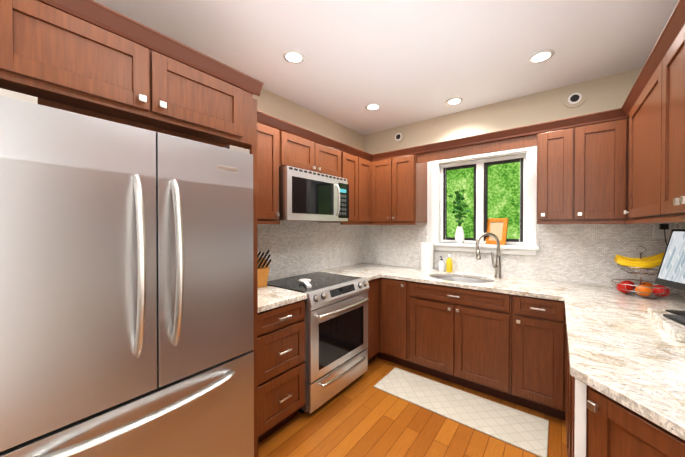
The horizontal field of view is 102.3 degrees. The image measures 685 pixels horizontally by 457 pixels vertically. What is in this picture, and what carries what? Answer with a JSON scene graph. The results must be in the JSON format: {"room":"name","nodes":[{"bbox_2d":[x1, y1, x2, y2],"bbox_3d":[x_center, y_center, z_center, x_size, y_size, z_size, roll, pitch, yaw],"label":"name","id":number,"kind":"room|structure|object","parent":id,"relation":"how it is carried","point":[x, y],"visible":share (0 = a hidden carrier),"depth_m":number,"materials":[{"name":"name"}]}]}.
{"room":"kitchen","nodes":[
{"label":"kitchen","id":0,"kind":"room"},
{"bbox_2d":[253,88,362,280],"bbox_3d":[-1.491,0.081,1.544,0.120,2.630,5.840,0,1,38],"label":"wall","id":1,"kind":"structure","parent":0,"point":[275,105],"depth_m":2.84,"materials":[{"name":"beige paint"}]},
{"bbox_2d":[0,0,155,127],"bbox_3d":[-1.230,-0.657,1.204,0.698,0.361,0.461,0,1,38],"label":"upper cabinet","id":2,"kind":"object","parent":1,"relation":"attached to","point":[84,57],"depth_m":1.01,"materials":[{"name":"brown wood"}]},
{"bbox_2d":[142,31,259,147],"bbox_3d":[-0.931,-0.660,1.586,0.698,0.361,0.509,0,1,38],"label":"upper cabinet","id":3,"kind":"object","parent":1,"relation":"attached to","point":[201,98],"depth_m":1.35,"materials":[{"name":"brown wood"}]},
{"bbox_2d":[257,112,283,223],"bbox_3d":[-0.754,-0.439,2.099,0.348,0.810,0.426,0,1,38],"label":"upper cabinet","id":4,"kind":"object","parent":1,"relation":"attached to","point":[270,154],"depth_m":2.08,"materials":[{"name":"brown wood"}]},
{"bbox_2d":[284,121,315,171],"bbox_3d":[-0.501,-0.669,2.420,0.348,0.355,0.389,0,1,38],"label":"upper cabinet","id":5,"kind":"object","parent":1,"relation":"attached to","point":[299,143],"depth_m":2.32,"materials":[{"name":"brown wood"}]},
{"bbox_2d":[279,166,348,221],"bbox_3d":[-0.323,-0.279,2.542,0.463,0.420,0.788,0,1,38],"label":"microwave","id":6,"kind":"object","parent":5,"relation":"attached to","point":[308,196],"visible":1,"depth_m":2.33,"materials":[{"name":"silver metal"}]},
{"bbox_2d":[257,221,364,280],"bbox_3d":[-0.375,0.197,2.868,0.008,0.545,2.100,0,1,38],"label":"backsplash","id":7,"kind":"structure","parent":1,"relation":"attached to","point":[296,248],"depth_m":2.88,"materials":[{"name":"tile"}]},
{"bbox_2d":[316,133,343,177],"bbox_3d":[-0.262,-0.672,2.726,0.348,0.355,0.389,0,1,38],"label":"upper cabinet","id":8,"kind":"object","parent":1,"relation":"attached to","point":[329,152],"depth_m":2.62,"materials":[{"name":"brown wood"}]},
{"bbox_2d":[325,144,415,224],"bbox_3d":[0.347,-0.447,3.077,0.878,0.810,0.909,0,1,38],"label":"upper cabinet","id":9,"kind":"object","parent":1,"relation":"attached to","point":[378,183],"depth_m":3.05,"materials":[{"name":"brown wood"}]},
{"bbox_2d":[94,0,678,134],"bbox_3d":[-0.356,-1.276,0.645,3.000,0.100,5.840,0,1,38],"label":"ceiling","id":10,"kind":"structure","parent":0,"point":[402,62],"depth_m":1.85,"materials":[{"name":"white paint"}]},
{"bbox_2d":[283,50,304,63],"bbox_3d":[-0.350,-1.232,1.986,0.155,0.009,0.155,0,1,14],"label":"recessed light","id":11,"kind":"object","parent":10,"relation":"in","point":[293,56],"depth_m":1.98,"materials":[{"name":"white glass"}]},
{"bbox_2d":[365,103,380,109],"bbox_3d":[0.311,-1.239,2.814,0.155,0.009,0.155,0,1,14],"label":"recessed light","id":12,"kind":"object","parent":10,"relation":"in","point":[373,106],"depth_m":2.81,"materials":[{"name":"white glass"}]},
{"bbox_2d":[446,97,462,104],"bbox_3d":[1.089,-1.238,2.689,0.155,0.009,0.155,0,1,32],"label":"recessed light","id":13,"kind":"object","parent":10,"relation":"in","point":[457,100],"depth_m":2.69,"materials":[{"name":"white glass"}]},
{"bbox_2d":[528,50,553,62],"bbox_3d":[1.425,-1.232,1.982,0.155,0.009,0.155,0,1,14],"label":"recessed light","id":14,"kind":"object","parent":10,"relation":"in","point":[541,56],"depth_m":1.98,"materials":[{"name":"white glass"}]},
{"bbox_2d":[258,354,566,456],"bbox_3d":[-0.356,1.454,0.669,3.000,0.100,5.840,0,1,38],"label":"floor","id":15,"kind":"structure","parent":0,"point":[361,416],"depth_m":1.89,"materials":[{"name":"brown wood"}]},
{"bbox_2d":[0,88,253,456],"bbox_3d":[-1.003,0.492,1.299,0.894,1.788,0.860,0,1,38],"label":"refrigerator","id":16,"kind":"object","parent":15,"relation":"on","point":[126,296],"visible":1,"depth_m":0.98,"materials":[{"name":"grey metal"}]},
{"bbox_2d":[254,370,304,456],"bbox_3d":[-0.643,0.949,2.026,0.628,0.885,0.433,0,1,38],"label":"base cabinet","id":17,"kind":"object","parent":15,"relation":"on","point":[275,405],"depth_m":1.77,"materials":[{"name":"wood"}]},
{"bbox_2d":[251,263,684,456],"bbox_3d":[0.597,0.491,1.879,2.740,0.035,2.485,0,1,38],"label":"countertop","id":18,"kind":"structure","parent":17,"relation":"on","point":[593,359],"depth_m":1.95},
{"bbox_2d":[257,249,270,287],"bbox_3d":[-0.657,0.317,2.200,0.110,0.306,0.269,0,1,-44],"label":"knife block","id":19,"kind":"object","parent":18,"relation":"on","point":[263,267],"visible":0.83,"depth_m":2.17,"materials":[{"name":"brown wood"}]},
{"bbox_2d":[419,237,434,271],"bbox_3d":[0.927,0.276,3.031,0.164,0.374,0.164,0,1,38],"label":"paper towel holder","id":20,"kind":"object","parent":18,"relation":"on","point":[426,259],"visible":1,"depth_m":2.97,"materials":[{"name":"white paper"}]},
{"bbox_2d":[439,256,443,271],"bbox_3d":[1.066,0.380,2.973,0.056,0.166,0.058,0,0,-4],"label":"soap bottle","id":21,"kind":"object","parent":18,"relation":"on","point":[441,264],"depth_m":2.95,"materials":[{"name":"white plastic"}]},
{"bbox_2d":[446,254,452,271],"bbox_3d":[1.135,0.365,2.933,0.066,0.196,0.045,0,1,38],"label":"soap bottle","id":22,"kind":"object","parent":18,"relation":"on","point":[449,265],"depth_m":2.92,"materials":[{"name":"yellow plastic"}]},
{"bbox_2d":[432,274,495,285],"bbox_3d":[1.122,0.603,2.634,0.626,0.227,0.498,0,1,38],"label":"sink","id":23,"kind":"object","parent":18,"relation":"in","point":[451,277],"depth_m":2.83,"materials":[{"name":"silver metal"}]},
{"bbox_2d":[476,233,501,277],"bbox_3d":[1.399,0.252,2.631,0.204,0.428,0.187,0,1,38],"label":"sink faucet","id":24,"kind":"object","parent":18,"relation":"on","point":[497,264],"visible":1,"depth_m":2.62,"materials":[{"name":"silver metal"}]},
{"bbox_2d":[610,246,672,297],"bbox_3d":[2.104,0.299,1.946,0.307,0.346,0.307,0,1,38],"label":"fruit basket","id":25,"kind":"object","parent":18,"relation":"on","point":[642,289],"visible":0.88,"depth_m":1.91,"materials":[{"name":"food"}]},
{"bbox_2d":[647,307,684,342],"bbox_3d":[1.662,0.457,1.259,0.293,0.042,0.450,0,1,38],"label":"board","id":26,"kind":"object","parent":18,"relation":"on","point":[674,330],"visible":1,"depth_m":1.28,"materials":[{"name":"stone"}]},
{"bbox_2d":[654,229,684,325],"bbox_3d":[1.723,0.221,1.294,0.302,0.428,0.601,0,1,38],"label":"computer monitor","id":27,"kind":"object","parent":26,"relation":"on","point":[671,272],"visible":0.98,"depth_m":1.49,"materials":[{"name":"black plastic"}]},
{"bbox_2d":[267,272,369,413],"bbox_3d":[-0.217,0.927,2.459,0.710,0.923,0.766,0,1,38],"label":"range oven","id":28,"kind":"object","parent":15,"relation":"on","point":[336,334],"visible":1,"depth_m":2.21,"materials":[{"name":"silver metal"}]},
{"bbox_2d":[299,278,310,287],"bbox_3d":[-0.300,0.454,2.295,0.245,0.026,0.193,0,1,38],"label":"spoon rest","id":29,"kind":"object","parent":28,"relation":"on","point":[305,282],"visible":1,"depth_m":2.29,"materials":[{"name":"white ceramic"}]},
{"bbox_2d":[374,367,548,456],"bbox_3d":[0.877,1.384,2.198,1.220,0.011,0.410,0,1,38],"label":"mat","id":30,"kind":"object","parent":15,"relation":"on","point":[527,432],"visible":0.92,"depth_m":2.09,"materials":[{"name":"fabric"}]},
{"bbox_2d":[363,67,642,243],"bbox_3d":[1.405,0.069,2.910,2.760,2.630,0.120,0,1,38],"label":"wall","id":31,"kind":"structure","parent":0,"point":[608,92],"depth_m":2.65,"materials":[{"name":"beige paint"}]},
{"bbox_2d":[393,131,403,142],"bbox_3d":[0.685,-1.120,3.375,0.150,0.150,0.018,0,1,38],"label":"air vent","id":32,"kind":"object","parent":31,"relation":"in","point":[398,136],"depth_m":3.37,"materials":[{"name":"beige paint"}]},
{"bbox_2d":[427,146,538,255],"bbox_3d":[1.403,-0.293,2.861,1.048,1.076,0.165,0,1,38],"label":"window","id":33,"kind":"structure","parent":31,"relation":"in","point":[527,243],"depth_m":2.85,"materials":[{"name":"white paint"}]},
{"bbox_2d":[448,188,470,242],"bbox_3d":[1.274,-0.139,2.989,0.222,0.594,0.134,0,1,38],"label":"potted plant","id":34,"kind":"object","parent":33,"relation":"on","point":[459,232],"visible":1,"depth_m":2.96,"materials":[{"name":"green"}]},
{"bbox_2d":[485,218,508,244],"bbox_3d":[1.557,0.031,2.789,0.217,0.268,0.158,0,1,38],"label":"photo frame","id":35,"kind":"object","parent":33,"relation":"on","point":[498,227],"visible":0.9,"depth_m":2.77,"materials":[{"name":"brown wood"}]},
{"bbox_2d":[365,222,672,292],"bbox_3d":[1.366,0.197,2.860,2.760,0.545,0.007,0,1,38],"label":"backsplash","id":36,"kind":"structure","parent":31,"relation":"attached to","point":[582,254],"depth_m":2.44,"materials":[{"name":"tile"}]},
{"bbox_2d":[408,0,684,224],"bbox_3d":[1.279,-0.431,1.182,0.832,0.810,2.748,0,1,38],"label":"upper cabinet","id":37,"kind":"object","parent":31,"relation":"attached to","point":[625,164],"depth_m":1.97,"materials":[{"name":"brown wood"}]},
{"bbox_2d":[563,89,585,107],"bbox_3d":[1.985,-1.111,2.358,0.150,0.150,0.018,0,1,38],"label":"air vent","id":38,"kind":"object","parent":31,"relation":"in","point":[574,98],"depth_m":2.35,"materials":[{"name":"beige paint"}]},
{"bbox_2d":[653,223,671,244],"bbox_3d":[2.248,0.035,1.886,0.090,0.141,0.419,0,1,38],"label":"electrical outlet plate","id":39,"kind":"object","parent":31,"relation":"attached to","point":[661,230],"visible":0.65,"depth_m":1.90,"materials":[{"name":"white paint"}]},
{"bbox_2d":[673,222,684,297],"bbox_3d":[1.645,0.214,0.984,0.008,0.545,2.580,0,1,38],"label":"trim","id":40,"kind":"structure","parent":31,"relation":"attached to","point":[676,225],"depth_m":1.98,"materials":[{"name":"tile"}]},
{"label":"outside","id":41,"kind":"structure","parent":0,"visible":0},
{"bbox_2d":[447,162,519,238],"bbox_3d":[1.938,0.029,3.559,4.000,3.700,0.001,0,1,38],"label":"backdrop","id":42,"kind":"structure","parent":41,"point":[503,190],"depth_m":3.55,"materials":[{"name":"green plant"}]}
]}

